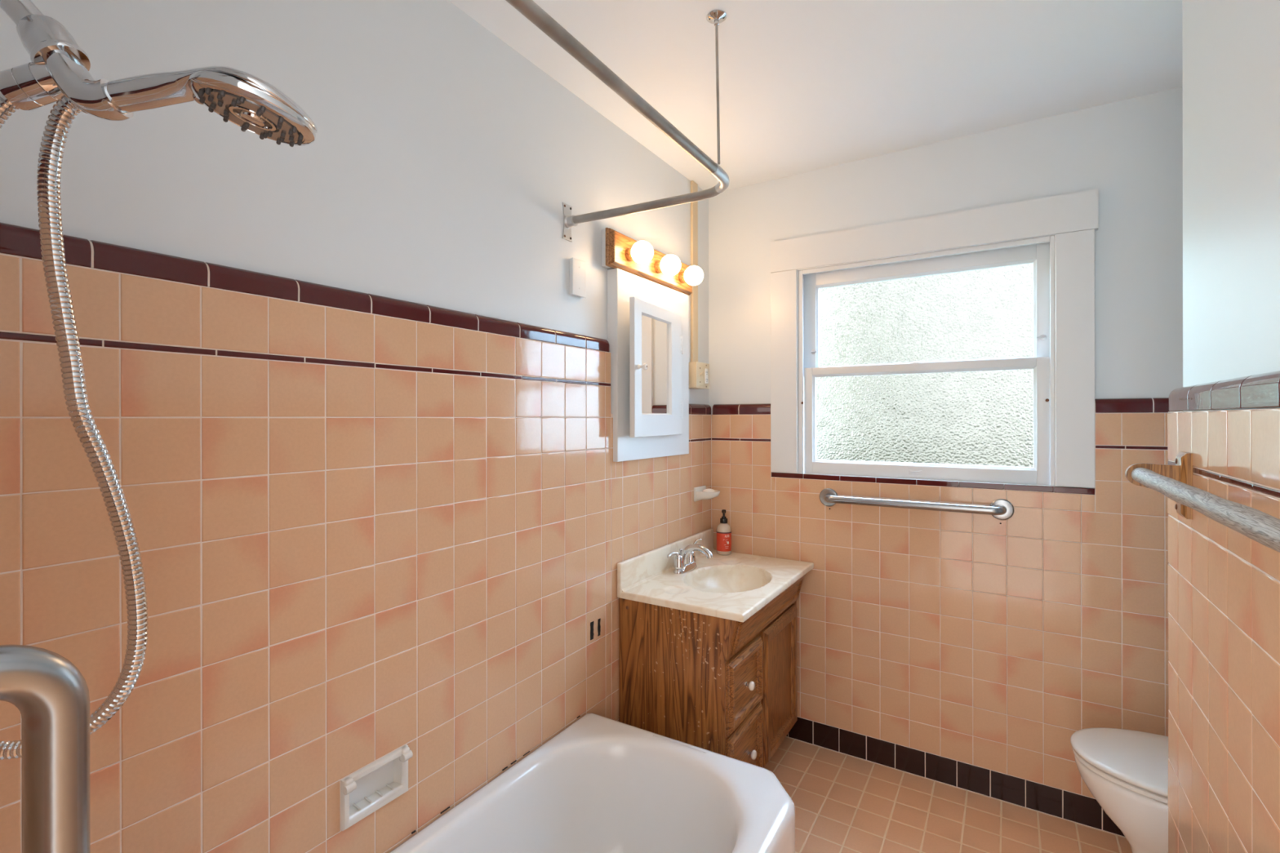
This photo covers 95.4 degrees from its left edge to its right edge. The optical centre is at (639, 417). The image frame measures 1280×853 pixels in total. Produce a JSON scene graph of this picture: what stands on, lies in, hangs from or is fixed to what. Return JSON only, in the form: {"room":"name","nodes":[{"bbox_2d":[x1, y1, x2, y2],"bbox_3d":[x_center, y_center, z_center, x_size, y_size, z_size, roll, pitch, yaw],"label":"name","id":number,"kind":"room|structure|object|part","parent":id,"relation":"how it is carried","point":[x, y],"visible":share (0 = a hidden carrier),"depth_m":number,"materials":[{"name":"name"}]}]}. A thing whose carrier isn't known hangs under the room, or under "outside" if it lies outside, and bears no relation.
{"room":"bathroom","nodes":[
{"label":"bathroom","id":0,"kind":"room"},
{"bbox_2d":[0,0,711,852],"bbox_3d":[-0.414,0.122,1.720,0.151,2.598,2.910,0,0,32],"label":"wall","id":1,"kind":"structure","parent":0,"point":[348,389],"depth_m":1.20,"materials":[{"name":"white paint"}]},
{"bbox_2d":[340,744,413,831],"bbox_3d":[-0.602,0.820,1.306,0.074,0.106,0.159,0,0,32],"label":"soap dish","id":2,"kind":"object","parent":1,"relation":"attached to","point":[349,816],"visible":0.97,"depth_m":1.29,"materials":[{"name":"white ceramic"}]},
{"bbox_3d":[-0.618,0.782,1.235,0.026,0.030,0.021,0,0,32],"label":"bar post","id":3,"kind":"part","parent":2,"relation":"part of","materials":[{"name":"white ceramic"}]},
{"bbox_3d":[-0.544,0.781,1.352,0.026,0.030,0.021,0,0,32],"label":"bar post","id":4,"kind":"part","parent":2,"relation":"part of","materials":[{"name":"white ceramic"}]},
{"bbox_2d":[569,257,586,297],"bbox_3d":[-0.207,-0.465,1.939,0.017,0.122,0.072,0,0,32],"label":"blank cover plate","id":5,"kind":"object","parent":1,"relation":"attached to","point":[577,267],"visible":1,"depth_m":1.93,"materials":[{"name":"white paint"}]},
{"bbox_2d":[590,621,593,639],"bbox_3d":[-0.163,0.722,1.975,0.001,0.060,0.019,0,0,32],"label":"strip","id":6,"kind":"object","parent":1,"relation":"attached to","point":[591,623],"visible":1,"depth_m":1.97,"materials":[{"name":"black"}]},
{"bbox_2d":[597,617,600,636],"bbox_3d":[-0.141,0.723,2.010,0.001,0.058,0.016,0,0,32],"label":"strip","id":7,"kind":"object","parent":1,"relation":"attached to","point":[599,620],"visible":1,"depth_m":2.01,"materials":[{"name":"black"}]},
{"bbox_2d":[505,0,729,241],"bbox_3d":[-0.339,-0.829,1.158,0.630,0.496,1.466,0,0,32],"label":"shower curtain rod","id":8,"kind":"object","parent":1,"relation":"attached to","point":[529,9],"visible":1,"depth_m":1.32,"materials":[{"name":"silver metal"}]},
{"bbox_2d":[607,268,688,462],"bbox_3d":[0.086,-0.188,2.292,0.134,0.690,0.549,0,0,32],"label":"medicine cabinet","id":9,"kind":"object","parent":1,"relation":"attached to","point":[648,321],"visible":1,"depth_m":2.19,"materials":[{"name":"white paint"}]},
{"bbox_3d":[0.010,-0.183,2.080,0.033,0.025,0.025,0,0,32],"label":"door knob","id":10,"kind":"part","parent":9,"relation":"part of","materials":[{"name":"white ceramic"}]},
{"bbox_2d":[641,315,668,413],"bbox_3d":[0.055,-0.198,2.233,0.004,0.360,0.257,0,0,27],"label":"mirror","id":11,"kind":"object","parent":9,"relation":"attached to","point":[655,328],"depth_m":2.23,"materials":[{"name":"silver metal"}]},
{"bbox_3d":[0.069,-0.179,2.253,0.019,0.498,0.427,0,0,27],"label":"mirror door","id":12,"kind":"part","parent":9,"relation":"part of","materials":[{"name":"white paint"}]},
{"bbox_2d":[601,227,703,295],"bbox_3d":[0.088,-0.602,2.276,0.156,0.135,0.616,0,0,32],"label":"vanity light bar","id":13,"kind":"object","parent":1,"relation":"attached to","point":[621,251],"visible":0.98,"depth_m":2.17,"materials":[{"name":"brown wood"}]},
{"bbox_2d":[625,247,633,261],"bbox_3d":[-0.031,-0.591,2.105,0.026,0.047,0.047,0,0,32],"label":"socket","id":14,"kind":"object","parent":13,"relation":"attached to","point":[628,251],"depth_m":2.09,"materials":[{"name":"brown metal"}]},
{"bbox_3d":[0.004,-0.591,2.083,0.091,0.081,0.081,0,0,32],"label":"globe bulb","id":15,"kind":"part","parent":13,"relation":"part of","materials":[{"name":"white glass"}]},
{"bbox_2d":[654,260,662,273],"bbox_3d":[0.079,-0.591,2.279,0.026,0.047,0.047,0,0,32],"label":"socket","id":16,"kind":"object","parent":13,"relation":"attached to","point":[658,264],"depth_m":2.26,"materials":[{"name":"brown metal"}]},
{"bbox_3d":[0.114,-0.591,2.257,0.091,0.081,0.081,0,0,32],"label":"globe bulb","id":17,"kind":"part","parent":13,"relation":"part of","materials":[{"name":"white glass"}]},
{"bbox_2d":[678,271,686,283],"bbox_3d":[0.184,-0.591,2.446,0.026,0.047,0.047,0,0,32],"label":"socket","id":18,"kind":"object","parent":13,"relation":"attached to","point":[682,274],"depth_m":2.43,"materials":[{"name":"brown metal"}]},
{"bbox_3d":[0.219,-0.591,2.424,0.091,0.081,0.081,0,0,32],"label":"globe bulb","id":19,"kind":"part","parent":13,"relation":"part of","materials":[{"name":"white glass"}]},
{"bbox_2d":[617,528,715,598],"bbox_3d":[0.136,0.585,2.419,0.027,0.124,0.782,0,0,32],"label":"backsplash","id":20,"kind":"structure","parent":1,"relation":"attached to","point":[633,572],"depth_m":2.28,"materials":[{"name":"stone"}]},
{"bbox_2d":[690,180,697,362],"bbox_3d":[0.249,-0.661,2.666,0.012,0.831,0.051,0,0,32],"label":"wiring raceway","id":21,"kind":"object","parent":1,"relation":"attached to","point":[694,186],"visible":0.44,"depth_m":2.65,"materials":[{"name":"beige plastic"}]},
{"bbox_2d":[688,361,709,389],"bbox_3d":[0.259,-0.188,2.613,0.084,0.115,0.130,0,0,32],"label":"switch box","id":22,"kind":"object","parent":1,"relation":"attached to","point":[699,372],"visible":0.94,"depth_m":2.56,"materials":[{"name":"beige plastic"}]},
{"bbox_3d":[0.280,-0.188,2.599,0.005,0.115,0.130,0,0,32],"label":"plate","id":23,"kind":"part","parent":22,"relation":"part of","materials":[{"name":"beige plastic"}]},
{"bbox_2d":[704,368,708,383],"bbox_3d":[0.300,-0.188,2.624,0.003,0.068,0.033,0,0,32],"label":"outlet","id":24,"kind":"object","parent":22,"relation":"attached to","point":[706,370],"depth_m":2.62,"materials":[{"name":"white plastic"}]},
{"bbox_2d":[693,485,719,501],"bbox_3d":[0.311,0.345,2.638,0.100,0.062,0.110,0,0,32],"label":"soap dish","id":25,"kind":"object","parent":1,"relation":"attached to","point":[699,495],"visible":0.92,"depth_m":2.61,"materials":[{"name":"white ceramic"}]},
{"bbox_2d":[702,488,715,492],"bbox_3d":[0.311,0.332,2.635,0.052,0.022,0.065,0,0,32],"label":"soap bar","id":26,"kind":"object","parent":25,"relation":"on","point":[704,490],"visible":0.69,"depth_m":2.62,"materials":[{"name":"white"}]},
{"bbox_2d":[673,562,697,573],"bbox_3d":[0.187,0.612,2.397,0.060,0.024,0.158,0,0,32],"label":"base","id":27,"kind":"object","parent":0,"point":[682,567],"depth_m":2.34,"materials":[{"name":"silver metal"}]},
{"bbox_2d":[448,0,1182,190],"bbox_3d":[0.510,-1.128,1.126,2.350,0.100,2.895,0,0,32],"label":"ceiling","id":28,"kind":"structure","parent":0,"point":[805,86],"depth_m":1.78,"materials":[{"name":"white paint"}]},
{"bbox_2d":[708,86,1182,837],"bbox_3d":[1.298,0.117,2.255,2.225,2.593,0.146,0,0,32],"label":"wall","id":29,"kind":"structure","parent":0,"point":[963,651],"depth_m":2.18,"materials":[{"name":"white paint"}]},
{"bbox_2d":[819,488,1013,519],"bbox_3d":[1.052,0.338,2.287,0.704,0.078,0.064,0,0,32],"label":"grab bar","id":30,"kind":"object","parent":29,"relation":"attached to","point":[999,508],"visible":1,"depth_m":2.23,"materials":[{"name":"silver metal"}]},
{"bbox_2d":[770,188,1098,488],"bbox_3d":[1.122,-0.263,2.373,1.164,1.054,0.164,0,0,32],"label":"window","id":31,"kind":"structure","parent":29,"relation":"in","point":[957,346],"depth_m":2.29,"materials":[{"name":"white gloss paint"},{"name":"textured pebbled obscure glass"}]},
{"bbox_3d":[0.644,-0.203,2.596,0.118,0.895,0.026,0,0,32],"label":"casing","id":32,"kind":"part","parent":31,"relation":"part of","materials":[{"name":"white paint"}]},
{"bbox_3d":[1.106,0.002,2.346,0.798,0.366,0.004,0,0,32],"label":"glass pane","id":33,"kind":"part","parent":31,"relation":"part of","materials":[{"name":"glass"}]},
{"bbox_3d":[1.127,-0.402,2.374,0.795,0.353,0.004,0,0,32],"label":"glass pane","id":34,"kind":"part","parent":31,"relation":"part of","materials":[{"name":"glass"}]},
{"bbox_3d":[1.123,-0.415,2.377,0.911,0.462,0.032,0,0,32],"label":"sash","id":35,"kind":"part","parent":31,"relation":"part of","materials":[{"name":"white glass"}]},
{"bbox_3d":[1.107,0.012,2.345,0.890,0.463,0.032,0,0,32],"label":"sash","id":36,"kind":"part","parent":31,"relation":"part of","materials":[{"name":"white paint"}]},
{"bbox_3d":[1.085,-0.720,2.316,1.163,0.140,0.028,0,0,32],"label":"head casing","id":37,"kind":"part","parent":31,"relation":"part of","materials":[{"name":"white paint"}]},
{"bbox_3d":[1.524,-0.204,2.041,0.109,0.891,0.026,0,0,32],"label":"casing","id":38,"kind":"part","parent":31,"relation":"part of","materials":[{"name":"white paint"}]},
{"bbox_3d":[1.218,0.699,2.235,2.100,1.430,0.025,0,0,32],"label":"tile panel","id":39,"kind":"part","parent":29,"relation":"part of","materials":[{"name":"tile"}]},
{"bbox_3d":[1.214,1.362,2.226,2.058,0.099,0.005,0,0,32],"label":"baseboard","id":40,"kind":"part","parent":29,"relation":"part of","materials":[{"name":"tile"}]},
{"bbox_2d":[764,737,1132,852],"bbox_3d":[0.484,1.427,1.071,2.100,0.025,2.770,0,0,32],"label":"floor","id":41,"kind":"structure","parent":0,"point":[843,803],"depth_m":2.06,"materials":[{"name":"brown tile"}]},
{"bbox_2d":[389,713,795,852],"bbox_3d":[-0.257,1.197,1.134,0.736,0.437,1.508,0,0,32],"label":"bathtub","id":42,"kind":"object","parent":41,"relation":"on","point":[601,784],"visible":1,"depth_m":1.66,"materials":[{"name":"white ceramic"}]},
{"bbox_3d":[-0.552,0.981,1.353,0.004,0.004,1.332,0,0,32],"label":"caulk mould","id":43,"kind":"part","parent":42,"relation":"part of","materials":[{"name":"black"}]},
{"bbox_2d":[618,575,804,768],"bbox_3d":[0.321,1.031,2.303,0.461,0.764,0.761,0,0,32],"label":"vanity cabinet","id":44,"kind":"object","parent":41,"relation":"on","point":[723,686],"visible":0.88,"depth_m":2.02,"materials":[{"name":"brown wood"}]},
{"bbox_3d":[0.110,1.031,1.998,0.430,0.764,0.016,0,0,32],"label":"panel","id":45,"kind":"part","parent":44,"relation":"part of","materials":[{"name":"brown wood"}]},
{"bbox_2d":[617,528,813,622],"bbox_3d":[0.333,0.630,2.303,0.483,0.216,0.796,0,0,32],"label":"countertop","id":46,"kind":"structure","parent":44,"relation":"on","point":[734,586],"depth_m":2.26,"materials":[{"name":"stone"}]},
{"bbox_2d":[666,537,713,573],"bbox_3d":[0.198,0.567,2.393,0.189,0.115,0.148,0,0,-3],"label":"sink faucet","id":47,"kind":"object","parent":46,"relation":"on","point":[685,562],"visible":1,"depth_m":2.35,"materials":[{"name":"silver metal"}]},
{"bbox_3d":[0.136,0.552,2.338,0.068,0.026,0.017,0,0,-36],"label":"lever","id":48,"kind":"part","parent":47,"relation":"part of","materials":[{"name":"silver metal"}]},
{"bbox_3d":[0.158,0.579,2.354,0.044,0.052,0.045,0,0,32],"label":"handle","id":49,"kind":"part","parent":47,"relation":"part of","materials":[{"name":"silver metal"}]},
{"bbox_3d":[0.213,0.579,2.441,0.044,0.052,0.045,0,0,32],"label":"handle","id":50,"kind":"part","parent":47,"relation":"part of","materials":[{"name":"silver metal"}]},
{"bbox_3d":[0.229,0.562,2.370,0.152,0.096,0.042,0,0,32],"label":"spout","id":51,"kind":"part","parent":47,"relation":"part of","materials":[{"name":"silver metal"}]},
{"bbox_3d":[0.234,0.537,2.451,0.062,0.056,0.017,0,0,-26],"label":"lever","id":52,"kind":"part","parent":47,"relation":"part of","materials":[{"name":"silver metal"}]},
{"bbox_2d":[716,509,731,555],"bbox_3d":[0.385,0.523,2.672,0.069,0.202,0.069,0,0,32],"label":"soap bottle","id":53,"kind":"object","parent":46,"relation":"on","point":[723,529],"visible":1,"depth_m":2.65,"materials":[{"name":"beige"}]},
{"bbox_3d":[0.365,0.915,2.008,0.022,0.235,0.296,0,0,32],"label":"drawer","id":54,"kind":"part","parent":44,"relation":"part of","materials":[{"name":"brown wood"}]},
{"bbox_3d":[0.366,1.169,2.008,0.022,0.256,0.296,0,0,32],"label":"drawer","id":55,"kind":"part","parent":44,"relation":"part of","materials":[{"name":"brown wood"}]},
{"bbox_3d":[0.387,0.926,2.012,0.017,0.031,0.031,0,0,32],"label":"knob","id":56,"kind":"part","parent":44,"relation":"part of","materials":[{"name":"white ceramic"}]},
{"bbox_3d":[0.397,1.173,2.027,0.017,0.031,0.031,0,0,32],"label":"knob","id":57,"kind":"part","parent":44,"relation":"part of","materials":[{"name":"white ceramic"}]},
{"bbox_3d":[0.469,1.050,2.211,0.018,0.530,0.726,0,0,32],"label":"frame","id":58,"kind":"part","parent":44,"relation":"part of","materials":[{"name":"brown wood"}]},
{"bbox_3d":[0.498,0.716,2.187,0.038,0.116,0.697,0,0,32],"label":"false drawer","id":59,"kind":"part","parent":44,"relation":"part of","materials":[{"name":"brown wood"}]},
{"bbox_3d":[0.560,1.043,2.316,0.022,0.500,0.382,0,0,32],"label":"cabinet door","id":60,"kind":"part","parent":44,"relation":"part of","materials":[{"name":"brown wood"}]},
{"bbox_2d":[1070,727,1168,852],"bbox_3d":[1.603,1.028,1.594,0.686,0.770,0.486,0,0,32],"label":"toilet","id":61,"kind":"object","parent":41,"relation":"on","point":[1126,771],"visible":0.41,"depth_m":1.64,"materials":[{"name":"white ceramic"}]},
{"bbox_3d":[1.506,0.986,1.655,0.456,0.022,0.368,0,0,32],"label":"lid","id":62,"kind":"part","parent":61,"relation":"part of","materials":[{"name":"white plastic"}]},
{"bbox_3d":[1.504,1.009,1.657,0.441,0.016,0.358,0,0,32],"label":"seat","id":63,"kind":"part","parent":61,"relation":"part of","materials":[{"name":"white plastic"}]},
{"bbox_2d":[1167,0,1279,852],"bbox_3d":[0.711,0.118,0.450,0.116,2.593,1.964,0,0,32],"label":"wall","id":64,"kind":"structure","parent":0,"point":[1224,584],"depth_m":0.98,"materials":[{"name":"white paint"}]},
{"bbox_2d":[1124,452,1279,552],"bbox_3d":[0.809,0.134,0.804,0.098,0.128,0.942,0,0,32],"label":"towel bar","id":65,"kind":"object","parent":64,"relation":"attached to","point":[1175,482],"visible":1,"depth_m":0.80,"materials":[{"name":"silver metal"}]},
{"bbox_3d":[1.039,0.125,1.183,0.081,0.064,0.016,0,0,32],"label":"bracket arm","id":66,"kind":"part","parent":65,"relation":"part of","materials":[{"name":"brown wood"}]},
{"bbox_3d":[0.681,0.701,0.486,0.026,1.427,1.933,0,0,32],"label":"panel","id":67,"kind":"part","parent":64,"relation":"part of","materials":[{"name":"pink tile"}]},
{"bbox_3d":[-0.688,0.123,0.435,0.810,2.598,0.131,0,0,32],"label":"wall","id":68,"kind":"structure","parent":0,"visible":0},
{"bbox_2d":[0,644,90,852],"bbox_3d":[-0.393,0.466,0.367,0.078,0.698,0.069,0,0,32],"label":"grab bar","id":69,"kind":"object","parent":68,"relation":"attached to","point":[51,695],"visible":1,"depth_m":0.37,"materials":[{"name":"silver metal"}]},
{"bbox_2d":[0,0,133,120],"bbox_3d":[-0.598,-0.414,0.543,0.201,0.246,0.069,0,0,-25],"label":"mount","id":70,"kind":"object","parent":68,"relation":"attached to","point":[58,67],"visible":0.97,"depth_m":0.55,"materials":[{"name":"silver metal"}]},
{"bbox_3d":[-0.626,-0.438,0.536,0.130,0.147,0.030,0,0,-36],"label":"shower arm","id":71,"kind":"part","parent":70,"relation":"part of","materials":[{"name":"silver metal"}]},
{"bbox_2d":[0,66,317,759],"bbox_3d":[-0.520,0.003,0.575,0.399,0.671,0.106,0,0,4],"label":"handheld shower","id":72,"kind":"object","parent":70,"relation":"attached to","point":[244,100],"visible":0.94,"depth_m":0.56,"materials":[{"name":"silver metal"}]},
{"bbox_3d":[-0.426,-0.311,0.565,0.013,0.013,0.014,0,0,32],"label":"spray lever","id":73,"kind":"part","parent":72,"relation":"part of","materials":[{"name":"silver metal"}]},
{"bbox_3d":[-0.414,-0.310,0.552,0.188,0.046,0.098,0,0,-14],"label":"handle and head","id":74,"kind":"part","parent":72,"relation":"part of","materials":[{"name":"silver metal"}]},
{"bbox_3d":[-0.373,-0.297,0.565,0.104,0.036,0.104,0,0,32],"label":"spray plate","id":75,"kind":"part","parent":72,"relation":"part of","materials":[{"name":"silver metal"}]}
]}

